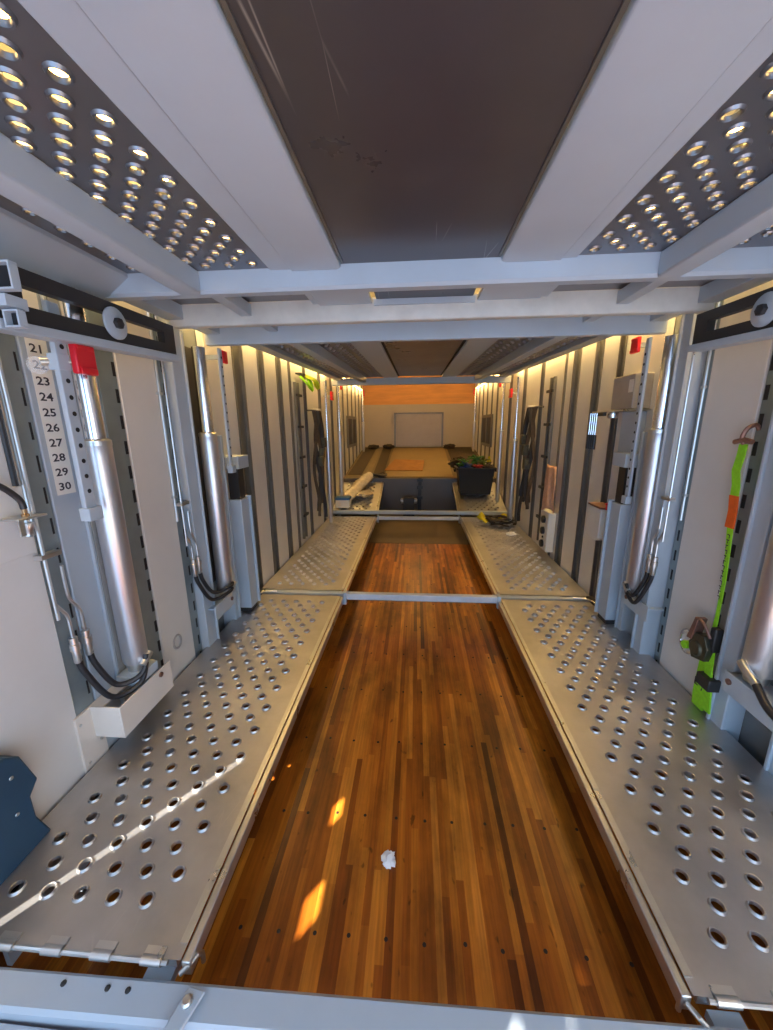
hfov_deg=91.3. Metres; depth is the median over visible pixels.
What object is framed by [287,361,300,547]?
trim
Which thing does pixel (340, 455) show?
hydraulic cylinder
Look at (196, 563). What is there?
hydraulic line
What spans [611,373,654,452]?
upper cabinet
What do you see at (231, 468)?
bar
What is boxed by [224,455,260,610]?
post
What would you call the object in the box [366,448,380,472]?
floor mat
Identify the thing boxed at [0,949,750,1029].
beam
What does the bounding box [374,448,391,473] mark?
floor mat
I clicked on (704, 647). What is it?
strap
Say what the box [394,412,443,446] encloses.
door
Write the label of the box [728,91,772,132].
strip light
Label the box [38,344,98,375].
pin
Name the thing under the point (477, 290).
ceiling
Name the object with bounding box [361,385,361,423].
trim
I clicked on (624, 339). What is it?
trim
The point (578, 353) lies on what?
trim
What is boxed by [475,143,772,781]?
wall
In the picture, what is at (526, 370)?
trim
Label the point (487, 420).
window unit
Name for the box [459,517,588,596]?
platform
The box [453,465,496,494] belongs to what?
planter
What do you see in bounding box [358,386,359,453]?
trim
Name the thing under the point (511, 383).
trim
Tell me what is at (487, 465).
bundle
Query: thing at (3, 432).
conduit
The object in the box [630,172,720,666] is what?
post
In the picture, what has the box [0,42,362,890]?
wall
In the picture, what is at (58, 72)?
strip light
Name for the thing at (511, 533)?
paper scrap
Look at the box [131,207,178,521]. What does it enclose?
pipe
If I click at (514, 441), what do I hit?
hydraulic cylinder
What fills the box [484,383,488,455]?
trim
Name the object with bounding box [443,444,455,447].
heap
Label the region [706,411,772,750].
post
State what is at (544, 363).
trim
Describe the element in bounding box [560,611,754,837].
holes
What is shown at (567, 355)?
trim
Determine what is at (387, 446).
heap
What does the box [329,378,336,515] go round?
trim
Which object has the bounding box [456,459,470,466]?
bundle
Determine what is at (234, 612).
post
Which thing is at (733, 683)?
bracket
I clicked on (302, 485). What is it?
track
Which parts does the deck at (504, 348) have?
rail, perforated panel, perforated panel, panel, perforated panel, perforated panel, rail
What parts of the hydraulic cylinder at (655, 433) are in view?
rod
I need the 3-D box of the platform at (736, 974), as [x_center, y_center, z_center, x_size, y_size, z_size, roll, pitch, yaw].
[1.085,0.873,1.783,0.692,0.058,2.000,0,13,4]
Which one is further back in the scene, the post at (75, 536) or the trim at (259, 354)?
the trim at (259, 354)
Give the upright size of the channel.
2.490 m
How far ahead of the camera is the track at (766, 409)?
1.51 m
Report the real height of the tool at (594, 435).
0.235 m
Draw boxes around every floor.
[0,514,772,1029]
[344,447,494,477]
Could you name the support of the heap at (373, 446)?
on the floor at (454, 474)
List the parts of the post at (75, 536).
number strip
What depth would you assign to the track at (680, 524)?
1.91 m
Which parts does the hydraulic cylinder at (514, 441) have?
rod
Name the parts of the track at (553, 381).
rail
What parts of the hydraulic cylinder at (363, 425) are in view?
rod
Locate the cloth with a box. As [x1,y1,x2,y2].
[541,464,556,512]
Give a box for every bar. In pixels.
[41,300,103,521]
[206,348,235,472]
[621,337,652,503]
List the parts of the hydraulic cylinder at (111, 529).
rod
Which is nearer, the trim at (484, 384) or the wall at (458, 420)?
the trim at (484, 384)
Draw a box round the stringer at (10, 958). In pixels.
[3,609,281,965]
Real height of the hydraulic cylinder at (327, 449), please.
1.760 m
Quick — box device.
[400,496,416,515]
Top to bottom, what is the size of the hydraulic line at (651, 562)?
1.400 m
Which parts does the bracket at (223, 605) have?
shelf plate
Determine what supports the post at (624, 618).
attached to the wall at (739, 373)
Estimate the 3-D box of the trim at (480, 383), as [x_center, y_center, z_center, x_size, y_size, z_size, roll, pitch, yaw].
[1.957,-1.770,7.983,0.048,2.620,0.096,0,13,4]
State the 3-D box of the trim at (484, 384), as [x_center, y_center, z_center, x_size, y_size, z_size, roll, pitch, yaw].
[1.923,-1.666,7.546,0.048,2.620,0.096,0,13,4]
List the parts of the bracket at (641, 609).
plate, shelf plate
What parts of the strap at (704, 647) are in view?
ratchet handle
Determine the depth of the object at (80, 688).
1.25 m
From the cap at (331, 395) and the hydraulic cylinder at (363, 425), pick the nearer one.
the cap at (331, 395)
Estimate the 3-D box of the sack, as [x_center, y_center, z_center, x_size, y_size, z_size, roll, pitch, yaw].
[1.188,-0.875,6.352,0.331,0.228,0.231,0,13,4]
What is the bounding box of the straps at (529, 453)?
[517,406,543,520]
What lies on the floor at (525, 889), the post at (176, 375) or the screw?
the screw
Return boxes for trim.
[221,245,263,587]
[256,349,279,574]
[275,357,293,558]
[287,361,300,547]
[302,367,313,535]
[317,373,326,521]
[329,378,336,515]
[336,387,341,515]
[342,386,345,474]
[346,378,349,468]
[350,378,353,462]
[354,387,356,457]
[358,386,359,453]
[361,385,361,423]
[477,383,480,452]
[480,384,484,455]
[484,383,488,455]
[488,375,493,455]
[493,383,498,466]
[503,374,513,504]
[514,369,527,522]
[528,362,545,537]
[548,353,568,555]
[554,348,582,565]
[571,339,605,583]
[589,233,637,597]
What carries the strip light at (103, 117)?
attached to the ceiling
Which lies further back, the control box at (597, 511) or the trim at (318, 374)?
the trim at (318, 374)
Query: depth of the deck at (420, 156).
0.76 m
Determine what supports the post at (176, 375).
attached to the wall at (37, 712)
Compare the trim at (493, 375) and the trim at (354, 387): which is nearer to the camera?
the trim at (493, 375)
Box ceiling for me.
[167,67,772,297]
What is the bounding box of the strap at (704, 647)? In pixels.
[681,423,760,713]
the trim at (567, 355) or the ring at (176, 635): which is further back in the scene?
the trim at (567, 355)
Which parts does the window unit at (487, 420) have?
dark pane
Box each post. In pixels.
[0,72,126,766]
[147,204,219,660]
[217,435,241,634]
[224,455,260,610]
[417,478,422,509]
[526,405,534,446]
[594,452,638,623]
[613,432,647,651]
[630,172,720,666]
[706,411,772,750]
[763,732,772,775]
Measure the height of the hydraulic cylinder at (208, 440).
1.420 m
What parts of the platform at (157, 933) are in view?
hinge rod, rail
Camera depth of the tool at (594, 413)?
2.54 m
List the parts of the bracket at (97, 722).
cylinder seat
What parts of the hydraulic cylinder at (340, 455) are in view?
rod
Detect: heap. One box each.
[368,444,378,448]
[383,444,394,448]
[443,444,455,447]
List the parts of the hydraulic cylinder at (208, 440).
rod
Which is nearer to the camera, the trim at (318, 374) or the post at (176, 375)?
the post at (176, 375)
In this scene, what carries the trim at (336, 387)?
attached to the wall at (37, 712)
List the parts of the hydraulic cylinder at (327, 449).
rod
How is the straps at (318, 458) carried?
hanging from the post
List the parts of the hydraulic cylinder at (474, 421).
rod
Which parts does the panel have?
knob, knob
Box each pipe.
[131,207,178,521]
[679,301,720,520]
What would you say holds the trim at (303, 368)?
attached to the wall at (37, 712)
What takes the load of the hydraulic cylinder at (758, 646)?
on the bracket at (733, 683)
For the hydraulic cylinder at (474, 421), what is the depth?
7.94 m
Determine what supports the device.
on the floor at (525, 889)
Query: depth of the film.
5.79 m
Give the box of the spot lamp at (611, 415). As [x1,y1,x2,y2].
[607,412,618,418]
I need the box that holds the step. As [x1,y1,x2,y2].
[343,478,495,510]
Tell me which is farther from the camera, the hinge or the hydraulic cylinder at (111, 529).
the hinge
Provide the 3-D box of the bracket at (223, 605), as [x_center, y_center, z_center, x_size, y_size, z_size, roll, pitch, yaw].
[-1.027,0.551,2.289,0.134,0.100,0.230,0,13,4]
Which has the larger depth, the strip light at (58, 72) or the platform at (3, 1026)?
the strip light at (58, 72)
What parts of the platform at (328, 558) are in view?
rail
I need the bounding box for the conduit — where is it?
[0,381,32,521]
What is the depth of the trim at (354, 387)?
7.63 m
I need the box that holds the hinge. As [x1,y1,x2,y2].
[260,588,276,594]
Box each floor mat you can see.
[348,448,375,474]
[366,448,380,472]
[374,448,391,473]
[385,448,452,476]
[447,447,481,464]
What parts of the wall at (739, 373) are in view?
panel, panel, panel, panel, panel, panel, panel, panel, panel, panel, panel, panel, panel, panel, panel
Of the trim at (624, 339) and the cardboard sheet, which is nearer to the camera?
the trim at (624, 339)
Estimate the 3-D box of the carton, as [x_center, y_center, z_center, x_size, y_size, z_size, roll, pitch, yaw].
[-0.634,-0.193,5.560,0.204,0.150,0.144,0,13,4]
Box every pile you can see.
[373,473,386,477]
[477,512,516,526]
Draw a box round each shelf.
[591,409,651,418]
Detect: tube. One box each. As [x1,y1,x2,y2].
[262,589,589,608]
[333,510,506,522]
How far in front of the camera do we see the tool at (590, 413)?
2.60 m
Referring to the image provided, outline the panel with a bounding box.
[538,509,555,551]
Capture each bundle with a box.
[295,372,319,391]
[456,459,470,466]
[459,461,472,467]
[467,455,483,464]
[473,464,483,467]
[476,456,489,464]
[482,462,493,467]
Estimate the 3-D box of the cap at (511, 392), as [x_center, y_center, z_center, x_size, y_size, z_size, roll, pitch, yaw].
[1.622,-1.542,4.785,0.132,0.110,0.094,0,13,4]
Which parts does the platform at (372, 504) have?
rail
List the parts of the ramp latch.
latch rod, latch plate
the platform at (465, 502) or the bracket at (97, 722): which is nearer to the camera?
the bracket at (97, 722)
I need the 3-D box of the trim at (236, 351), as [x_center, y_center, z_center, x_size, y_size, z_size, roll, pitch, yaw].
[-1.033,-0.493,2.726,0.048,2.620,0.156,0,13,4]
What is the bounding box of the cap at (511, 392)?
[508,388,515,397]
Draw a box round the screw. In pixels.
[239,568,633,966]
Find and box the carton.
[335,496,350,507]
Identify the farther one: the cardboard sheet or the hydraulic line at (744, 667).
the cardboard sheet
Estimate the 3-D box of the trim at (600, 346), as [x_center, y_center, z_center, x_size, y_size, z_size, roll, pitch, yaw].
[1.557,-0.550,2.861,0.048,2.620,0.116,0,13,4]
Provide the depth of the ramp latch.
2.72 m
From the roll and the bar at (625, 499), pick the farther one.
the roll
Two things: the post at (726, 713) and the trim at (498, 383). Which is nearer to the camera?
the post at (726, 713)
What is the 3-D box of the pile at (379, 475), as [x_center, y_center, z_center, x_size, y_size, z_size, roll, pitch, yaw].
[-0.183,-0.664,6.433,0.400,0.114,0.158,0,13,4]
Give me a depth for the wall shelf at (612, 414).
2.35 m
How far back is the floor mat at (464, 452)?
8.11 m
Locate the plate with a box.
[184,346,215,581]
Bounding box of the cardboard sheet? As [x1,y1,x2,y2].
[385,459,423,470]
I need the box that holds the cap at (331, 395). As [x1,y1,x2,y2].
[323,391,333,400]
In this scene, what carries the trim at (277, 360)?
attached to the wall at (37, 712)
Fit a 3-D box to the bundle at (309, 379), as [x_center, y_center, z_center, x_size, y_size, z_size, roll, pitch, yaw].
[-0.812,-1.383,3.978,0.188,0.180,0.345,0,13,4]
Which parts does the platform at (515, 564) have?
rail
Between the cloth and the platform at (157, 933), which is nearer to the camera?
the platform at (157, 933)
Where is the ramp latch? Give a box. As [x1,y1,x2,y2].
[573,596,594,605]
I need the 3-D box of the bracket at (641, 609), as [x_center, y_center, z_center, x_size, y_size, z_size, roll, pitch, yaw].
[1.443,0.508,2.111,0.134,0.100,0.240,0,13,4]
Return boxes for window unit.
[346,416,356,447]
[480,414,492,446]
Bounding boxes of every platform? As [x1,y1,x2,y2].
[0,594,343,974]
[0,1023,55,1029]
[263,516,376,590]
[333,482,383,514]
[452,482,506,515]
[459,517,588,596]
[498,599,772,1010]
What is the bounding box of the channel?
[2,72,134,700]
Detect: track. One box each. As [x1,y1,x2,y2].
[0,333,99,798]
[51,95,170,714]
[128,167,201,675]
[293,382,308,538]
[536,376,556,539]
[652,143,748,682]
[694,351,772,724]
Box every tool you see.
[585,413,590,448]
[587,413,592,448]
[589,413,594,448]
[591,414,596,448]
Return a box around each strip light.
[0,10,9,18]
[49,68,68,76]
[97,115,112,120]
[134,150,146,154]
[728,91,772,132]
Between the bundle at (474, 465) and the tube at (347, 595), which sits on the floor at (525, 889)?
the tube at (347, 595)
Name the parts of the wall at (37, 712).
panel, panel, panel, panel, panel, panel, panel, panel, panel, panel, panel, panel, panel, panel, panel, panel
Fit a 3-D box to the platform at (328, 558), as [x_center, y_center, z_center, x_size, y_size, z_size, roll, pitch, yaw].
[-0.560,0.322,4.172,0.677,0.057,2.460,0,13,4]
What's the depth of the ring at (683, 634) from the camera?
1.83 m
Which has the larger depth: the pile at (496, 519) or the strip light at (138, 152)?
the pile at (496, 519)
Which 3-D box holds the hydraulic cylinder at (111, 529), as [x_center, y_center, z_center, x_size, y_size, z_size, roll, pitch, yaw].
[-1.050,-0.054,1.419,0.095,1.430,0.095,0,13,4]
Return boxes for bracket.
[73,659,173,774]
[208,592,233,620]
[623,592,663,621]
[721,670,772,731]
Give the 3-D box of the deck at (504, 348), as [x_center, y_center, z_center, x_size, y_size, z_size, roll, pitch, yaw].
[0.326,-1.397,3.534,2.400,0.217,3.290,0,13,4]
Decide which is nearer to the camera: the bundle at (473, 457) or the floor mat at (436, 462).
the bundle at (473, 457)
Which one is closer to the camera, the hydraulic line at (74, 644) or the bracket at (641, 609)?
the hydraulic line at (74, 644)
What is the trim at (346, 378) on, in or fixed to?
attached to the wall at (37, 712)
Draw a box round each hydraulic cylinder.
[57,287,147,672]
[191,346,232,597]
[323,380,333,522]
[337,386,343,495]
[361,391,364,451]
[472,389,476,450]
[495,383,504,501]
[507,377,520,524]
[626,334,678,596]
[741,524,772,687]
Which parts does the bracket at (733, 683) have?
shelf plate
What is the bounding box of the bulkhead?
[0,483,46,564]
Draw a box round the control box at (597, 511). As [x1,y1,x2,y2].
[586,502,607,539]
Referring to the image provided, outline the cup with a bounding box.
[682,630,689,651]
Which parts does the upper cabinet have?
panel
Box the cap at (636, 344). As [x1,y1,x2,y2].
[629,336,645,353]
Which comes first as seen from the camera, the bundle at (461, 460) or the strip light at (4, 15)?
the strip light at (4, 15)
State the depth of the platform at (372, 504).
5.78 m
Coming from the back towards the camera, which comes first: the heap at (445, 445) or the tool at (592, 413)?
the heap at (445, 445)
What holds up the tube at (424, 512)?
on the floor at (525, 889)
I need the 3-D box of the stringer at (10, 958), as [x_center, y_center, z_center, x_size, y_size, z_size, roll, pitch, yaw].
[-0.850,0.955,1.958,0.265,0.154,1.930,0,13,4]
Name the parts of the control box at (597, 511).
lid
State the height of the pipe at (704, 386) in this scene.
1.420 m
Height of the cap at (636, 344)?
0.084 m
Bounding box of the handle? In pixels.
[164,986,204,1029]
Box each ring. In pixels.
[173,634,181,649]
[679,628,690,654]
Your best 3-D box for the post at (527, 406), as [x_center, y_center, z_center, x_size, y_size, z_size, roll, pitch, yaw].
[1.611,-0.913,4.280,0.078,0.630,0.090,0,13,4]
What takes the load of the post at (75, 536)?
attached to the wall at (37, 712)
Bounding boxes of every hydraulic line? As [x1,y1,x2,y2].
[0,358,152,699]
[154,315,236,600]
[622,352,695,604]
[736,659,772,720]
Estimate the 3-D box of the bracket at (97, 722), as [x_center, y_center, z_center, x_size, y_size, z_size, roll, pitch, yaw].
[-1.052,0.797,1.558,0.140,0.290,0.365,0,13,4]
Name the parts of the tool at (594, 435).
handle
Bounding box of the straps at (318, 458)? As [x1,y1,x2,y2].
[306,410,327,516]
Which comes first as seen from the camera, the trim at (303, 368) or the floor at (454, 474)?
the trim at (303, 368)
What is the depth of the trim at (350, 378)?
7.19 m
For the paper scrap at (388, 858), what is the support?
on the floor at (525, 889)
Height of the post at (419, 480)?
0.600 m
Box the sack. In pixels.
[448,456,465,468]
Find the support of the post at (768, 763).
attached to the wall at (739, 373)
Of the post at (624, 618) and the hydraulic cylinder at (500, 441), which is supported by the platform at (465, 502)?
the hydraulic cylinder at (500, 441)
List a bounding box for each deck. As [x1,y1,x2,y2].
[0,0,772,361]
[204,315,667,385]
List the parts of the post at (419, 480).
post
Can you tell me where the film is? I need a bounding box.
[356,489,372,497]
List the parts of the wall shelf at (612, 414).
hook rail, shelf plate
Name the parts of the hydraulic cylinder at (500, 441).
rod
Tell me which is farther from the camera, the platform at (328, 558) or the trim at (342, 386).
the trim at (342, 386)
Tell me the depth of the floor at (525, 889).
1.34 m
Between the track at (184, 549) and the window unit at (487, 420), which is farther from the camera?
the window unit at (487, 420)
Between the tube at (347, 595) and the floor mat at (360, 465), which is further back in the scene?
the floor mat at (360, 465)
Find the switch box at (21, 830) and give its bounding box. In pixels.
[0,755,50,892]
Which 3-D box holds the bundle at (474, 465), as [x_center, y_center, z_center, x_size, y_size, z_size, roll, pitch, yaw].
[1.353,-0.703,5.583,0.164,0.100,0.139,0,13,4]
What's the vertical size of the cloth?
0.450 m
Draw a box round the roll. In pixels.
[344,472,373,500]
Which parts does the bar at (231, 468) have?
holder arm, red cap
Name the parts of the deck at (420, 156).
rail, perforated panel, link arm, perforated panel, rail, rail, perforated panel, panel, short panel, perforated panel, rail, perforated panel, link arm, rail, perforated panel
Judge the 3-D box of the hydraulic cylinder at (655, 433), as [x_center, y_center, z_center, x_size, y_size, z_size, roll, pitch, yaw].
[1.402,-0.209,1.995,0.095,1.360,0.095,0,13,4]
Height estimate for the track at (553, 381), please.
1.630 m
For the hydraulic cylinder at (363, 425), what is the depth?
8.13 m
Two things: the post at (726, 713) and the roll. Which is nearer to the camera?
the post at (726, 713)
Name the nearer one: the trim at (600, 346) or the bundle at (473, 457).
the trim at (600, 346)
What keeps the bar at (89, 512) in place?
attached to the deck at (420, 156)
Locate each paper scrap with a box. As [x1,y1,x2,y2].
[381,850,395,868]
[506,531,515,535]
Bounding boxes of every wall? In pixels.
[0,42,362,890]
[362,375,475,446]
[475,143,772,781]
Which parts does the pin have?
red cap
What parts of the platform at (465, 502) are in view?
rail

